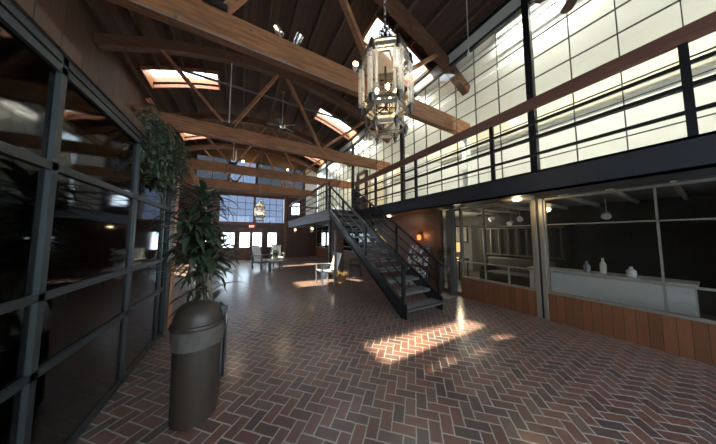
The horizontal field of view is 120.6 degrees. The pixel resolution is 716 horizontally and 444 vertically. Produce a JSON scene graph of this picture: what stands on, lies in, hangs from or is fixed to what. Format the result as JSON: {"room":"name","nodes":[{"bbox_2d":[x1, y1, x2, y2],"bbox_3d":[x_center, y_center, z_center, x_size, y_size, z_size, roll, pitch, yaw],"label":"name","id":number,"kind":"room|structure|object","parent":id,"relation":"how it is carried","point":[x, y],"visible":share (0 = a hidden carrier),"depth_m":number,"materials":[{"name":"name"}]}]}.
{"room":"building lobby","nodes":[
{"label":"building lobby","id":0,"kind":"room"},
{"bbox_2d":[0,0,179,443],"bbox_3d":[-2.407,0.132,-0.263,2.370,2.900,7.950,2,-5,-30],"label":"wall","id":1,"kind":"structure","parent":0,"point":[83,302],"depth_m":1.46,"materials":[{"name":"clear glass"}]},
{"bbox_2d":[129,103,193,206],"bbox_3d":[-2.919,-0.865,3.129,0.673,1.288,1.789,2,-5,-30],"label":"trailing plant","id":2,"kind":"object","parent":1,"relation":"on","point":[155,134],"visible":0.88,"depth_m":2.77,"materials":[{"name":"green plant"}]},
{"bbox_2d":[34,0,174,149],"bbox_3d":[-6.182,-1.635,3.958,0.120,7.005,18.800,2,-5,-30],"label":"wall","id":3,"kind":"structure","parent":0,"point":[70,17],"depth_m":5.05,"materials":[{"name":"brown wood"}]},
{"bbox_2d":[180,144,317,196],"bbox_3d":[-6.900,-3.642,14.019,8.561,3.067,0.240,2,-5,-30],"label":"roof truss","id":4,"kind":"object","parent":3,"relation":"attached to","point":[235,184],"visible":0.8,"depth_m":13.66,"materials":[{"name":"brown wood"}]},
{"bbox_2d":[181,179,302,196],"bbox_3d":[-7.189,-2.239,13.555,7.000,0.458,0.250,2,-5,-30],"label":"pipe","id":5,"kind":"object","parent":4,"relation":"hanging from","point":[192,179],"visible":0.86,"depth_m":13.43,"materials":[{"name":"grey metal"}]},
{"bbox_2d":[175,142,342,262],"bbox_3d":[-6.085,-1.409,14.894,10.900,8.050,0.170,2,-5,-30],"label":"wall","id":6,"kind":"structure","parent":0,"point":[301,242],"depth_m":14.94,"materials":[{"name":"brown paint"}]},
{"bbox_2d":[195,153,228,180],"bbox_3d":[-9.349,-3.484,13.135,1.750,1.550,0.100,2,-5,-30],"label":"window","id":7,"kind":"structure","parent":6,"relation":"in","point":[204,174],"depth_m":13.08,"materials":[{"name":"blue glass"}]},
{"bbox_2d":[178,221,287,225],"bbox_3d":[-7.551,0.107,13.827,7.400,0.160,0.140,2,-5,-30],"label":"trim","id":8,"kind":"structure","parent":6,"relation":"attached to","point":[234,223],"depth_m":13.88,"materials":[{"name":"brown wood"}]},
{"bbox_2d":[218,193,253,222],"bbox_3d":[-8.099,-0.891,13.674,2.030,1.850,0.100,2,-5,-30],"label":"window","id":9,"kind":"structure","parent":6,"relation":"in","point":[245,203],"depth_m":13.69,"materials":[{"name":"blue glass"}]},
{"bbox_2d":[180,185,304,198],"bbox_3d":[-7.448,-2.068,14.047,7.650,0.250,0.120,2,-5,-30],"label":"trim","id":10,"kind":"structure","parent":6,"relation":"attached to","point":[227,190],"depth_m":14.04,"materials":[{"name":"brown wood"}]},
{"bbox_2d":[229,159,256,183],"bbox_3d":[-7.852,-3.425,13.990,1.600,1.550,0.100,2,-5,-30],"label":"window","id":11,"kind":"structure","parent":6,"relation":"in","point":[244,179],"depth_m":14.03,"materials":[{"name":"blue glass"}]},
{"bbox_2d":[237,228,250,259],"bbox_3d":[-7.633,1.456,13.700,0.785,2.130,0.100,2,-5,-30],"label":"door","id":12,"kind":"structure","parent":6,"relation":"in","point":[245,252],"depth_m":13.69,"materials":[{"name":"brown wood"}]},
{"bbox_2d":[253,194,255,221],"bbox_3d":[-7.171,-0.959,14.142,0.140,1.950,0.100,2,-5,-30],"label":"trim","id":13,"kind":"structure","parent":6,"relation":"attached to","point":[254,208],"depth_m":14.10,"materials":[{"name":"brown wood"}]},
{"bbox_2d":[250,228,262,258],"bbox_3d":[-6.981,1.482,14.071,0.765,2.130,0.100,2,-5,-30],"label":"door","id":14,"kind":"structure","parent":6,"relation":"in","point":[253,230],"depth_m":14.11,"materials":[{"name":"brown wood"}]},
{"bbox_2d":[254,197,283,222],"bbox_3d":[-6.359,-0.823,14.668,1.900,1.850,0.100,2,-5,-30],"label":"window","id":15,"kind":"structure","parent":6,"relation":"in","point":[273,212],"depth_m":14.73,"materials":[{"name":"blue glass"}]},
{"bbox_2d":[257,163,283,186],"bbox_3d":[-6.333,-3.366,14.857,1.800,1.550,0.100,2,-5,-30],"label":"window","id":16,"kind":"structure","parent":6,"relation":"in","point":[263,181],"depth_m":14.81,"materials":[{"name":"clear glass"}]},
{"bbox_2d":[283,195,286,257],"bbox_3d":[-5.378,0.033,15.090,0.180,5.200,0.120,2,-5,-30],"label":"trim","id":17,"kind":"structure","parent":6,"relation":"attached to","point":[285,197],"depth_m":15.03,"materials":[{"name":"brown wood"}]},
{"bbox_2d":[284,167,303,189],"bbox_3d":[-4.879,-3.309,15.687,1.450,1.550,0.100,2,-5,-30],"label":"window","id":18,"kind":"structure","parent":6,"relation":"in","point":[296,185],"depth_m":15.66,"materials":[{"name":"clear glass"}]},
{"bbox_2d":[317,166,325,211],"bbox_3d":[-2.797,-1.966,15.530,0.100,4.050,2.131,2,-5,-30],"label":"window","id":19,"kind":"structure","parent":6,"relation":"in","point":[320,171],"depth_m":15.51,"materials":[{"name":"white glass"}]},
{"bbox_2d":[317,0,520,172],"bbox_3d":[1.141,-4.602,8.823,0.110,0.290,18.000,2,-5,-30],"label":"trim","id":20,"kind":"structure","parent":6,"relation":"attached to","point":[512,5],"depth_m":5.60,"materials":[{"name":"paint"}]},
{"bbox_2d":[496,2,538,36],"bbox_3d":[3.775,-4.754,4.513,0.178,0.136,1.400,2,-5,-30],"label":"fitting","id":21,"kind":"object","parent":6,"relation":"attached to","point":[533,5],"visible":0.29,"depth_m":4.81,"materials":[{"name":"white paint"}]},
{"bbox_2d":[79,0,503,167],"bbox_3d":[-1.269,-4.634,7.097,11.794,2.862,19.000,2,-5,-30],"label":"ceiling","id":22,"kind":"structure","parent":0,"point":[324,27],"depth_m":6.49,"materials":[{"name":"brown wood"}]},
{"bbox_2d":[140,66,220,90],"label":"window","id":23,"kind":"structure","parent":22,"relation":"attached to","point":[145,70],"depth_m":7.71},
{"bbox_2d":[179,132,205,140],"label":"window","id":24,"kind":"structure","parent":22,"relation":"attached to","point":[183,135],"depth_m":11.76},
{"bbox_2d":[168,64,350,122],"bbox_3d":[-3.347,-5.460,8.560,6.900,0.793,0.090,2,-5,-30],"label":"pipe","id":25,"kind":"object","parent":22,"relation":"attached to","point":[169,66],"visible":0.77,"depth_m":8.05,"materials":[{"name":"grey metal"}]},
{"bbox_2d":[254,133,264,221],"bbox_3d":[-5.675,-2.817,11.951,0.582,5.618,0.613,2,-5,-30],"label":"hanging lantern","id":26,"kind":"object","parent":22,"relation":"hanging from","point":[259,205],"visible":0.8,"depth_m":11.74,"materials":[{"name":"beige glass"}]},
{"bbox_2d":[267,91,294,132],"bbox_3d":[-3.375,-4.977,9.056,1.172,1.690,1.182,2,-5,-30],"label":"ceiling fan","id":27,"kind":"object","parent":22,"relation":"hanging from","point":[281,125],"visible":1,"depth_m":8.93,"materials":[{"name":"silver metal"}]},
{"bbox_2d":[304,156,324,165],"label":"window","id":28,"kind":"structure","parent":22,"relation":"attached to","point":[311,159],"depth_m":15.44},
{"bbox_2d":[314,106,357,139],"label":"window","id":29,"kind":"structure","parent":22,"relation":"attached to","point":[322,117],"depth_m":10.93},
{"bbox_2d":[358,0,413,144],"bbox_3d":[0.311,-3.617,2.448,0.582,5.312,0.613,2,-5,-30],"label":"lantern","id":30,"kind":"object","parent":22,"relation":"hanging from","point":[385,53],"visible":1,"depth_m":2.29,"materials":[{"name":"silver metal"}]},
{"bbox_2d":[362,13,428,88],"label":"window","id":31,"kind":"structure","parent":22,"relation":"attached to","point":[415,74],"depth_m":6.61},
{"bbox_2d":[466,0,469,54],"bbox_3d":[2.555,-4.668,4.765,0.057,1.627,0.060,2,-5,-30],"label":"hanging rod","id":32,"kind":"object","parent":22,"relation":"hanging from","point":[468,53],"visible":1,"depth_m":4.74,"materials":[{"name":"grey metal"}]},
{"bbox_2d":[535,0,576,13],"bbox_3d":[3.475,-4.649,3.131,1.159,1.865,1.189,2,-5,-30],"label":"ceiling fan","id":33,"kind":"object","parent":22,"relation":"hanging from","point":[568,6],"visible":1,"depth_m":3.54,"materials":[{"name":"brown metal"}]},
{"bbox_2d":[331,193,346,209],"bbox_3d":[-1.208,-1.020,15.083,2.220,2.100,0.080,2,-5,-30],"label":"wall partition","id":34,"kind":"structure","parent":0,"point":[332,194],"depth_m":14.91,"materials":[{"name":"white glass"}]},
{"bbox_2d":[325,162,327,209],"bbox_3d":[-2.241,-2.172,14.570,0.140,4.330,0.120,2,-5,-30],"label":"trim","id":35,"kind":"structure","parent":34,"relation":"attached to","point":[326,187],"depth_m":14.53,"materials":[{"name":"black metal"}]},
{"bbox_2d":[317,225,361,250],"bbox_3d":[-1.442,1.535,17.256,4.300,2.500,0.100,2,-5,-30],"label":"wall","id":36,"kind":"structure","parent":0,"point":[319,232],"depth_m":17.32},
{"bbox_2d":[316,225,328,259],"bbox_3d":[-2.324,1.423,14.448,0.080,2.340,3.900,2,-5,-30],"label":"door","id":37,"kind":"structure","parent":36,"relation":"in","point":[322,252],"depth_m":14.93,"materials":[{"name":"wood"}]},
{"bbox_2d":[354,179,383,207],"bbox_3d":[0.754,-1.254,11.662,2.220,2.100,0.080,2,-5,-30],"label":"wall partition","id":38,"kind":"structure","parent":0,"point":[380,193],"depth_m":11.70,"materials":[{"name":"beige paint"}]},
{"bbox_2d":[326,146,350,209],"bbox_3d":[-1.260,-2.150,12.850,0.100,4.050,3.841,2,-5,-30],"label":"window","id":39,"kind":"structure","parent":38,"relation":"in","point":[349,147],"depth_m":12.23,"materials":[{"name":"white glass"}]},
{"bbox_2d":[351,139,354,207],"bbox_3d":[-0.279,-2.407,11.149,0.140,4.330,0.120,2,-5,-30],"label":"trim","id":40,"kind":"structure","parent":38,"relation":"attached to","point":[352,139],"depth_m":11.13,"materials":[{"name":"black metal"}]},
{"bbox_2d":[74,256,715,443],"bbox_3d":[-0.451,2.166,7.099,13.600,0.150,19.000,2,-5,-30],"label":"floor","id":41,"kind":"structure","parent":0,"point":[307,361],"depth_m":2.30,"materials":[{"name":"brick"}]},
{"bbox_2d":[145,98,203,290],"bbox_3d":[-5.157,-0.672,5.762,1.439,5.329,0.182,3,-5,-38],"label":"post","id":42,"kind":"object","parent":41,"relation":"on","point":[149,100],"visible":0.28,"depth_m":5.90,"materials":[{"name":"brown wood"}]},
{"bbox_2d":[139,180,245,375],"bbox_3d":[-1.927,0.629,2.490,1.044,2.285,1.055,0,-4,1],"label":"dracaena","id":43,"kind":"object","parent":41,"relation":"on","point":[193,240],"visible":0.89,"depth_m":2.42,"materials":[{"name":"plant"}]},
{"bbox_2d":[168,299,225,430],"bbox_3d":[-1.476,1.232,1.875,0.425,0.999,0.425,2,-5,-30],"label":"litter bin","id":44,"kind":"object","parent":41,"relation":"on","point":[196,330],"visible":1,"depth_m":1.73,"materials":[{"name":"brown plastic"}]},
{"bbox_2d":[220,304,227,375],"bbox_3d":[-1.843,1.431,2.448,0.444,0.680,0.440,2,-5,-30],"label":"planter","id":45,"kind":"object","parent":41,"relation":"on","point":[223,347],"depth_m":2.37,"materials":[{"name":"metal"}]},
{"bbox_2d":[251,245,270,268],"bbox_3d":[-4.864,1.737,10.185,0.785,1.132,0.660,-1,-4,17],"label":"armchair","id":46,"kind":"object","parent":41,"relation":"on","point":[257,257],"visible":0.89,"depth_m":10.07,"materials":[{"name":"grey wood"}]},
{"bbox_2d":[252,247,260,258],"bbox_3d":[-5.085,1.552,10.267,0.214,0.603,0.460,-1,-4,17],"label":"cushion","id":47,"kind":"object","parent":46,"relation":"on","point":[255,250],"depth_m":10.19,"materials":[{"name":"white fabric"}]},
{"bbox_2d":[268,259,283,271],"bbox_3d":[-3.849,2.005,9.492,0.600,0.500,0.720,2,-5,-30],"label":"garden table","id":48,"kind":"object","parent":41,"relation":"on","point":[270,261],"visible":0.92,"depth_m":9.31,"materials":[{"name":"grey wood"}]},
{"bbox_2d":[270,245,281,259],"bbox_3d":[-3.851,1.425,9.505,0.698,0.658,0.670,0,-4,-7],"label":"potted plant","id":49,"kind":"object","parent":48,"relation":"on","point":[276,253],"visible":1,"depth_m":9.45,"materials":[{"name":"plant"}]},
{"bbox_2d":[270,244,285,265],"bbox_3d":[-4.477,1.817,11.341,0.660,1.132,0.785,3,-5,-35],"label":"armchair","id":50,"kind":"object","parent":41,"relation":"on","point":[275,245],"visible":0.56,"depth_m":11.47,"materials":[{"name":"grey wood"}]},
{"bbox_2d":[272,245,280,256],"bbox_3d":[-4.612,1.639,11.543,0.460,0.603,0.214,3,-5,-35],"label":"cushion","id":51,"kind":"object","parent":50,"relation":"on","point":[277,246],"depth_m":11.58,"materials":[{"name":"white fabric"}]},
{"bbox_2d":[316,253,341,285],"bbox_3d":[-0.998,1.572,6.965,0.718,1.017,0.630,2,-5,-30],"label":"lounge armchair","id":52,"kind":"object","parent":41,"relation":"on","point":[322,271],"visible":0.75,"depth_m":6.93,"materials":[{"name":"silver metal"}]},
{"bbox_2d":[328,219,331,278],"bbox_3d":[-1.065,0.936,7.755,0.160,2.395,0.160,2,-5,-30],"label":"support post","id":53,"kind":"object","parent":41,"relation":"on","point":[330,220],"visible":0.79,"depth_m":7.73,"materials":[{"name":"black metal"}]},
{"bbox_2d":[288,131,715,227],"bbox_3d":[0.345,-0.295,7.378,2.370,0.400,16.800,2,-5,-30],"label":"walkway","id":54,"kind":"object","parent":53,"relation":"on","point":[693,156],"visible":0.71,"depth_m":2.81,"materials":[{"name":"grey metal"}]},
{"bbox_2d":[288,180,329,220],"bbox_3d":[-1.992,-0.771,11.403,2.210,1.100,7.445,2,-5,-30],"label":"landing railing","id":55,"kind":"object","parent":54,"relation":"on","point":[328,181],"visible":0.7,"depth_m":9.96,"materials":[{"name":"black metal"}]},
{"bbox_2d":[500,195,534,201],"bbox_3d":[3.002,-0.447,3.854,0.520,0.100,0.520,2,-5,-30],"label":"light","id":56,"kind":"object","parent":54,"relation":"attached to","point":[524,197],"visible":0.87,"depth_m":3.76,"materials":[{"name":"metal"}]},
{"bbox_2d":[355,11,715,210],"bbox_3d":[2.189,-1.300,4.145,0.060,1.159,9.250,2,-5,-30],"label":"balcony railing","id":57,"kind":"object","parent":54,"relation":"on","point":[679,38],"visible":0.88,"depth_m":2.62,"materials":[{"name":"black metal"}]},
{"bbox_2d":[332,230,338,285],"bbox_3d":[-0.736,1.169,6.658,0.160,1.780,0.160,2,-5,-30],"label":"support post","id":58,"kind":"object","parent":41,"relation":"on","point":[335,231],"visible":1,"depth_m":6.63,"materials":[{"name":"metal"}]},
{"bbox_2d":[331,220,342,272],"bbox_3d":[-0.917,1.026,9.104,0.400,2.400,0.400,2,-5,-30],"label":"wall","id":59,"kind":"structure","parent":41,"relation":"on","point":[339,235],"depth_m":8.96,"materials":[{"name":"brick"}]},
{"bbox_2d":[337,268,349,281],"bbox_3d":[-0.617,1.887,7.305,0.673,0.435,0.858,0,-4,2],"label":"basket","id":60,"kind":"object","parent":41,"relation":"on","point":[340,277],"visible":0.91,"depth_m":7.17,"materials":[{"name":"yellow wicker"}]},
{"bbox_2d":[337,274,346,281],"bbox_3d":[-0.618,2.005,7.303,0.440,0.200,0.433,2,-5,-30],"label":"plant","id":61,"kind":"object","parent":60,"relation":"on","point":[340,277],"depth_m":7.15,"materials":[{"name":"yellow plant"}]},
{"bbox_2d":[349,258,361,276],"bbox_3d":[-0.063,1.671,8.136,0.523,0.982,0.502,0,-4,6],"label":"chair","id":62,"kind":"object","parent":41,"relation":"on","point":[351,264],"visible":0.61,"depth_m":8.18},
{"bbox_2d":[329,185,443,319],"bbox_3d":[0.397,0.272,5.972,1.115,3.475,4.039,2,-5,-30],"label":"staircase","id":63,"kind":"structure","parent":41,"relation":"on","point":[397,298],"depth_m":4.97,"materials":[{"name":"black metal"}]},
{"bbox_2d":[405,246,436,286],"bbox_3d":[1.864,1.390,6.228,0.618,1.286,0.868,2,-5,-30],"label":"magazine rack","id":64,"kind":"object","parent":41,"relation":"on","point":[414,246],"visible":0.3,"depth_m":5.96,"materials":[{"name":"black metal"}]},
{"bbox_2d":[441,247,456,299],"bbox_3d":[2.299,1.323,5.408,0.440,1.300,0.400,2,-5,-30],"label":"stand","id":65,"kind":"object","parent":41,"relation":"on","point":[446,296],"visible":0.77,"depth_m":5.33,"materials":[{"name":"metal"}]},
{"bbox_2d":[446,210,455,293],"bbox_3d":[2.654,0.828,5.790,0.100,2.340,0.230,2,-5,-30],"label":"trim","id":66,"kind":"structure","parent":41,"relation":"on","point":[449,213],"depth_m":5.75,"materials":[{"name":"grey metal"}]},
{"bbox_2d":[445,258,469,279],"bbox_3d":[3.791,1.761,7.770,0.600,0.750,0.600,2,-5,-30],"label":"side table","id":67,"kind":"object","parent":41,"relation":"on","point":[467,259],"visible":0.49,"depth_m":7.61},
{"bbox_2d":[456,242,459,258],"bbox_3d":[3.791,1.083,7.816,0.300,0.610,0.300,2,-5,-30],"label":"table lamp","id":68,"kind":"object","parent":67,"relation":"on","point":[457,243],"visible":0.59,"depth_m":7.71,"materials":[{"name":"gold metal"}]},
{"bbox_2d":[453,209,462,295],"bbox_3d":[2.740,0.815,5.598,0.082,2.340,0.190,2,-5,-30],"label":"door","id":69,"kind":"structure","parent":41,"relation":"on","point":[460,293],"depth_m":5.61,"materials":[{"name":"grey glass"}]},
{"bbox_2d":[460,200,537,316],"bbox_3d":[3.199,0.762,4.819,0.080,2.340,1.580,2,-5,-30],"label":"window","id":70,"kind":"structure","parent":41,"relation":"on","point":[518,298],"depth_m":4.67,"materials":[{"name":"metal"}]},
{"bbox_2d":[479,256,559,286],"bbox_3d":[5.078,1.627,6.554,0.820,0.850,1.900,2,-5,-30],"label":"counter","id":71,"kind":"object","parent":41,"relation":"on","point":[521,277],"visible":0.51,"depth_m":6.65,"materials":[{"name":"grey"}]},
{"bbox_2d":[531,199,542,317],"bbox_3d":[3.617,0.713,4.110,0.120,2.340,0.070,2,-5,-30],"label":"trim","id":72,"kind":"structure","parent":41,"relation":"on","point":[533,202],"depth_m":4.07,"materials":[{"name":"metal"}]},
{"bbox_2d":[536,199,544,318],"bbox_3d":[3.644,0.710,4.062,0.060,2.340,0.040,2,-5,-30],"label":"trim","id":73,"kind":"structure","parent":41,"relation":"on","point":[539,247],"depth_m":4.05,"materials":[{"name":"grey metal"}]},
{"bbox_2d":[538,199,549,319],"bbox_3d":[3.672,0.707,4.015,0.120,2.340,0.070,2,-5,-30],"label":"trim","id":74,"kind":"structure","parent":41,"relation":"on","point":[540,201],"depth_m":3.98,"materials":[{"name":"metal"}]},
{"bbox_2d":[527,266,699,316],"bbox_3d":[4.814,1.453,4.082,0.560,0.860,2.120,2,-5,-30],"label":"counter","id":75,"kind":"object","parent":41,"relation":"on","point":[684,301],"depth_m":3.63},
{"bbox_2d":[583,261,590,272],"bbox_3d":[4.711,0.920,4.198,0.100,0.220,0.098,2,-5,-30],"label":"bottle","id":76,"kind":"object","parent":75,"relation":"on","point":[587,268],"visible":0.98,"depth_m":4.17,"materials":[{"name":"grey ceramic"}]},
{"bbox_2d":[599,258,606,273],"bbox_3d":[4.897,0.871,4.077,0.090,0.300,0.088,2,-5,-30],"label":"bottle","id":77,"kind":"object","parent":75,"relation":"on","point":[603,267],"visible":0.98,"depth_m":4.05,"materials":[{"name":"white ceramic"}]},
{"bbox_2d":[527,266,699,286],"bbox_3d":[4.814,1.044,4.110,0.560,0.040,2.120,2,-5,-30],"label":"countertop","id":78,"kind":"structure","parent":75,"relation":"on","point":[616,275],"depth_m":3.65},
{"bbox_2d":[626,267,636,276],"bbox_3d":[4.984,0.907,3.720,0.120,0.180,0.117,2,-5,-30],"label":"bottle","id":79,"kind":"object","parent":75,"relation":"on","point":[630,272],"visible":0.98,"depth_m":3.69,"materials":[{"name":"white ceramic"}]},
{"bbox_2d":[543,177,715,365],"bbox_3d":[4.639,0.589,2.308,0.080,2.340,3.860,2,-5,-30],"label":"window","id":80,"kind":"structure","parent":41,"relation":"on","point":[691,337],"depth_m":2.99,"materials":[{"name":"metal"}]},
{"bbox_2d":[379,210,444,290],"bbox_3d":[1.734,0.917,7.445,0.150,2.390,3.120,2,-5,-30],"label":"wall","id":81,"kind":"structure","parent":0,"point":[428,223],"depth_m":6.85,"materials":[{"name":"brown wood"}]},
{"bbox_2d":[343,219,378,269],"bbox_3d":[0.010,1.143,10.379,0.080,2.340,3.700,2,-5,-30],"label":"window","id":82,"kind":"structure","parent":81,"relation":"in","point":[348,256],"depth_m":10.67,"materials":[{"name":"metal"}]},
{"bbox_2d":[440,211,447,291],"bbox_3d":[2.542,0.842,5.985,0.040,2.340,0.220,2,-5,-30],"label":"window","id":83,"kind":"structure","parent":81,"relation":"in","point":[441,228],"depth_m":6.05,"materials":[{"name":"grey metal"}]},
{"bbox_2d":[362,217,477,269],"bbox_3d":[4.651,1.095,10.850,0.100,2.500,17.300,2,-5,-30],"label":"wall","id":84,"kind":"structure","parent":0,"point":[468,222],"depth_m":9.83,"materials":[{"name":"beige paint"}]},
{"bbox_2d":[456,226,467,242],"bbox_3d":[4.946,0.611,10.215,0.050,0.820,1.150,2,-5,-30],"label":"framed print","id":85,"kind":"object","parent":84,"relation":"attached to","point":[465,230],"visible":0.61,"depth_m":9.88},
{"bbox_2d":[471,225,479,271],"bbox_3d":[5.434,1.186,9.242,0.128,2.100,0.550,2,-5,-30],"label":"door","id":86,"kind":"structure","parent":84,"relation":"in","point":[474,231],"depth_m":9.34,"materials":[{"name":"metal"}]},
{"bbox_2d":[405,154,443,198],"bbox_3d":[2.716,-1.489,8.242,2.220,2.100,0.080,2,-5,-30],"label":"wall partition","id":87,"kind":"structure","parent":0,"point":[435,176],"depth_m":8.17,"materials":[{"name":"white paint"}]},
{"bbox_2d":[353,111,399,203],"bbox_3d":[0.702,-2.385,9.430,0.100,4.050,3.841,2,-5,-30],"label":"window","id":88,"kind":"structure","parent":87,"relation":"in","point":[392,112],"depth_m":9.13,"materials":[{"name":"white glass"}]},
{"bbox_2d":[356,170,367,209],"bbox_3d":[0.193,-1.403,10.225,0.148,2.200,0.950,2,-5,-30],"label":"door","id":89,"kind":"structure","parent":88,"relation":"attached to","point":[361,199],"depth_m":10.15,"materials":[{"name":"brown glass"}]},
{"bbox_2d":[399,114,405,199],"bbox_3d":[1.683,-2.642,7.729,0.140,4.330,0.120,2,-5,-30],"label":"trim","id":90,"kind":"structure","parent":87,"relation":"attached to","point":[402,118],"depth_m":7.67,"materials":[{"name":"black metal"}]},
{"bbox_2d":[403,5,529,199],"bbox_3d":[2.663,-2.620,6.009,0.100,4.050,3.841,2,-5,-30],"label":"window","id":91,"kind":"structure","parent":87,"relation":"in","point":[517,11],"depth_m":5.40,"materials":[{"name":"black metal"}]},
{"bbox_2d":[443,220,444,264],"bbox_3d":[2.782,1.026,9.840,4.150,2.500,0.100,2,-5,-30],"label":"wall","id":92,"kind":"structure","parent":0,"point":[443,220],"depth_m":10.80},
{"bbox_2d":[322,0,715,202],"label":"window","id":93,"kind":"structure","parent":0,"point":[705,94],"depth_m":4.91,"materials":[{"name":"white glass"}]},
{"bbox_2d":[382,56,715,183],"bbox_3d":[3.051,-2.599,9.810,0.160,0.170,17.850,2,-5,-30],"label":"trim","id":94,"kind":"structure","parent":93,"relation":"attached to","point":[712,60],"depth_m":4.83,"materials":[{"name":"paint"}]},
{"bbox_2d":[326,175,715,225],"bbox_3d":[2.807,-0.204,9.881,4.150,0.040,17.300,2,-5,-30],"label":"ceiling","id":95,"kind":"structure","parent":0,"point":[705,187],"depth_m":4.34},
{"bbox_2d":[449,208,498,214],"bbox_3d":[4.010,-0.347,6.926,2.800,0.080,0.050,2,-5,-30],"label":"ceiling beam","id":96,"kind":"structure","parent":95,"relation":"attached to","point":[470,211],"depth_m":6.94,"materials":[{"name":"paint"}]},
{"bbox_2d":[468,206,517,213],"bbox_3d":[4.318,-0.384,6.389,2.800,0.080,0.050,2,-5,-30],"label":"ceiling beam","id":97,"kind":"structure","parent":95,"relation":"attached to","point":[487,208],"depth_m":6.39,"materials":[{"name":"paint"}]},
{"bbox_2d":[492,203,529,209],"bbox_3d":[4.626,-0.420,5.852,2.800,0.080,0.050,2,-5,-30],"label":"ceiling beam","id":98,"kind":"structure","parent":95,"relation":"attached to","point":[509,206],"depth_m":5.69,"materials":[{"name":"paint"}]},
{"bbox_2d":[523,199,567,209],"bbox_3d":[4.934,-0.457,5.315,2.800,0.080,0.050,2,-5,-30],"label":"ceiling beam","id":99,"kind":"structure","parent":95,"relation":"attached to","point":[547,204],"depth_m":5.53,"materials":[{"name":"paint"}]},
{"bbox_2d":[557,194,599,206],"bbox_3d":[5.242,-0.494,4.778,2.800,0.080,0.050,2,-5,-30],"label":"ceiling beam","id":100,"kind":"structure","parent":95,"relation":"attached to","point":[576,199],"depth_m":4.75,"materials":[{"name":"paint"}]},
{"bbox_2d":[601,198,611,219],"bbox_3d":[5.646,-0.298,4.639,0.210,0.490,0.160,2,-5,-30],"label":"pendant light","id":101,"kind":"object","parent":95,"relation":"hanging from","point":[606,215],"visible":1,"depth_m":4.61,"materials":[{"name":"metal"}]},
{"bbox_2d":[605,188,639,203],"bbox_3d":[5.549,-0.531,4.241,2.800,0.080,0.050,2,-5,-30],"label":"ceiling beam","id":102,"kind":"structure","parent":95,"relation":"attached to","point":[619,194],"depth_m":4.16,"materials":[{"name":"paint"}]},
{"bbox_2d":[670,180,687,199],"bbox_3d":[5.857,-0.568,3.704,2.800,0.080,0.050,2,-5,-30],"label":"beam","id":103,"kind":"structure","parent":95,"relation":"attached to","point":[678,188],"depth_m":3.58,"materials":[{"name":"paint"}]},
{"bbox_2d":[477,193,715,315],"bbox_3d":[6.416,0.733,5.564,0.100,2.500,6.150,2,-5,-30],"label":"wall","id":104,"kind":"structure","parent":0,"point":[688,246],"depth_m":4.96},
{"bbox_2d":[482,226,565,259],"bbox_3d":[5.463,0.680,6.984,0.050,1.000,2.350,2,-5,-30],"label":"slatted screen","id":105,"kind":"object","parent":104,"relation":"attached to","point":[559,227],"visible":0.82,"depth_m":6.95,"materials":[{"name":"brown wood"}]},
{"bbox_3d":[2.996,-0.259,10.109,4.800,0.100,17.500,2,-5,-30],"label":"floor","id":106,"kind":"structure","parent":0,"visible":0},
{"bbox_2d":[94,33,390,203],"bbox_3d":[-2.590,-3.058,7.501,9.626,5.129,0.240,2,-5,-30],"label":"roof truss","id":107,"kind":"object","parent":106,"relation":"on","point":[227,131],"visible":0.85,"depth_m":6.75,"materials":[{"name":"brown wood"}]},
{"bbox_2d":[171,112,350,209],"bbox_3d":[-4.577,-2.821,10.965,9.626,5.129,0.240,2,-5,-30],"label":"roof truss","id":108,"kind":"object","parent":106,"relation":"on","point":[232,167],"visible":0.6,"depth_m":10.53,"materials":[{"name":"brown wood"}]},
{"bbox_2d":[107,0,471,186],"bbox_3d":[-0.644,-3.291,4.106,9.626,5.129,0.240,2,-5,-30],"label":"roof truss","id":109,"kind":"object","parent":106,"relation":"on","point":[213,16],"visible":0.89,"depth_m":3.86,"materials":[{"name":"brown wood"}]},
{"bbox_2d":[274,25,283,36],"bbox_3d":[-1.416,-3.393,3.652,0.214,0.270,0.132,-3,-5,36],"label":"spotlight","id":110,"kind":"object","parent":109,"relation":"on","point":[277,29],"visible":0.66,"depth_m":3.60,"materials":[{"name":"silver metal"}]},
{"bbox_2d":[127,0,445,127],"bbox_3d":[-1.041,-2.811,3.732,8.100,0.080,0.032,2,-5,-30],"label":"conduit","id":111,"kind":"object","parent":109,"relation":"attached to","point":[175,15],"visible":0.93,"depth_m":3.28,"materials":[{"name":"metal"}]},
{"bbox_2d":[293,32,303,45],"bbox_3d":[-1.119,-3.381,3.812,0.222,0.269,0.132,-2,-5,30],"label":"spotlight","id":112,"kind":"object","parent":109,"relation":"on","point":[298,38],"visible":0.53,"depth_m":3.77,"materials":[{"name":"silver metal"}]},
{"bbox_2d":[352,61,358,71],"bbox_3d":[-0.065,-3.313,4.423,0.132,0.217,0.230,1,-4,-7],"label":"spotlight","id":113,"kind":"object","parent":109,"relation":"on","point":[355,64],"visible":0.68,"depth_m":4.33,"materials":[{"name":"silver metal"}]},
{"bbox_2d":[521,0,540,170],"bbox_3d":[3.644,-2.877,4.309,0.140,4.330,0.120,2,-5,-30],"label":"column","id":114,"kind":"structure","parent":106,"relation":"on","point":[533,147],"depth_m":4.28,"materials":[{"name":"black metal"}]},
{"bbox_2d":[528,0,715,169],"bbox_3d":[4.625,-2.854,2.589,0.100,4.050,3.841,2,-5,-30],"label":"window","id":115,"kind":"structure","parent":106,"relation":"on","point":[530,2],"depth_m":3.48,"materials":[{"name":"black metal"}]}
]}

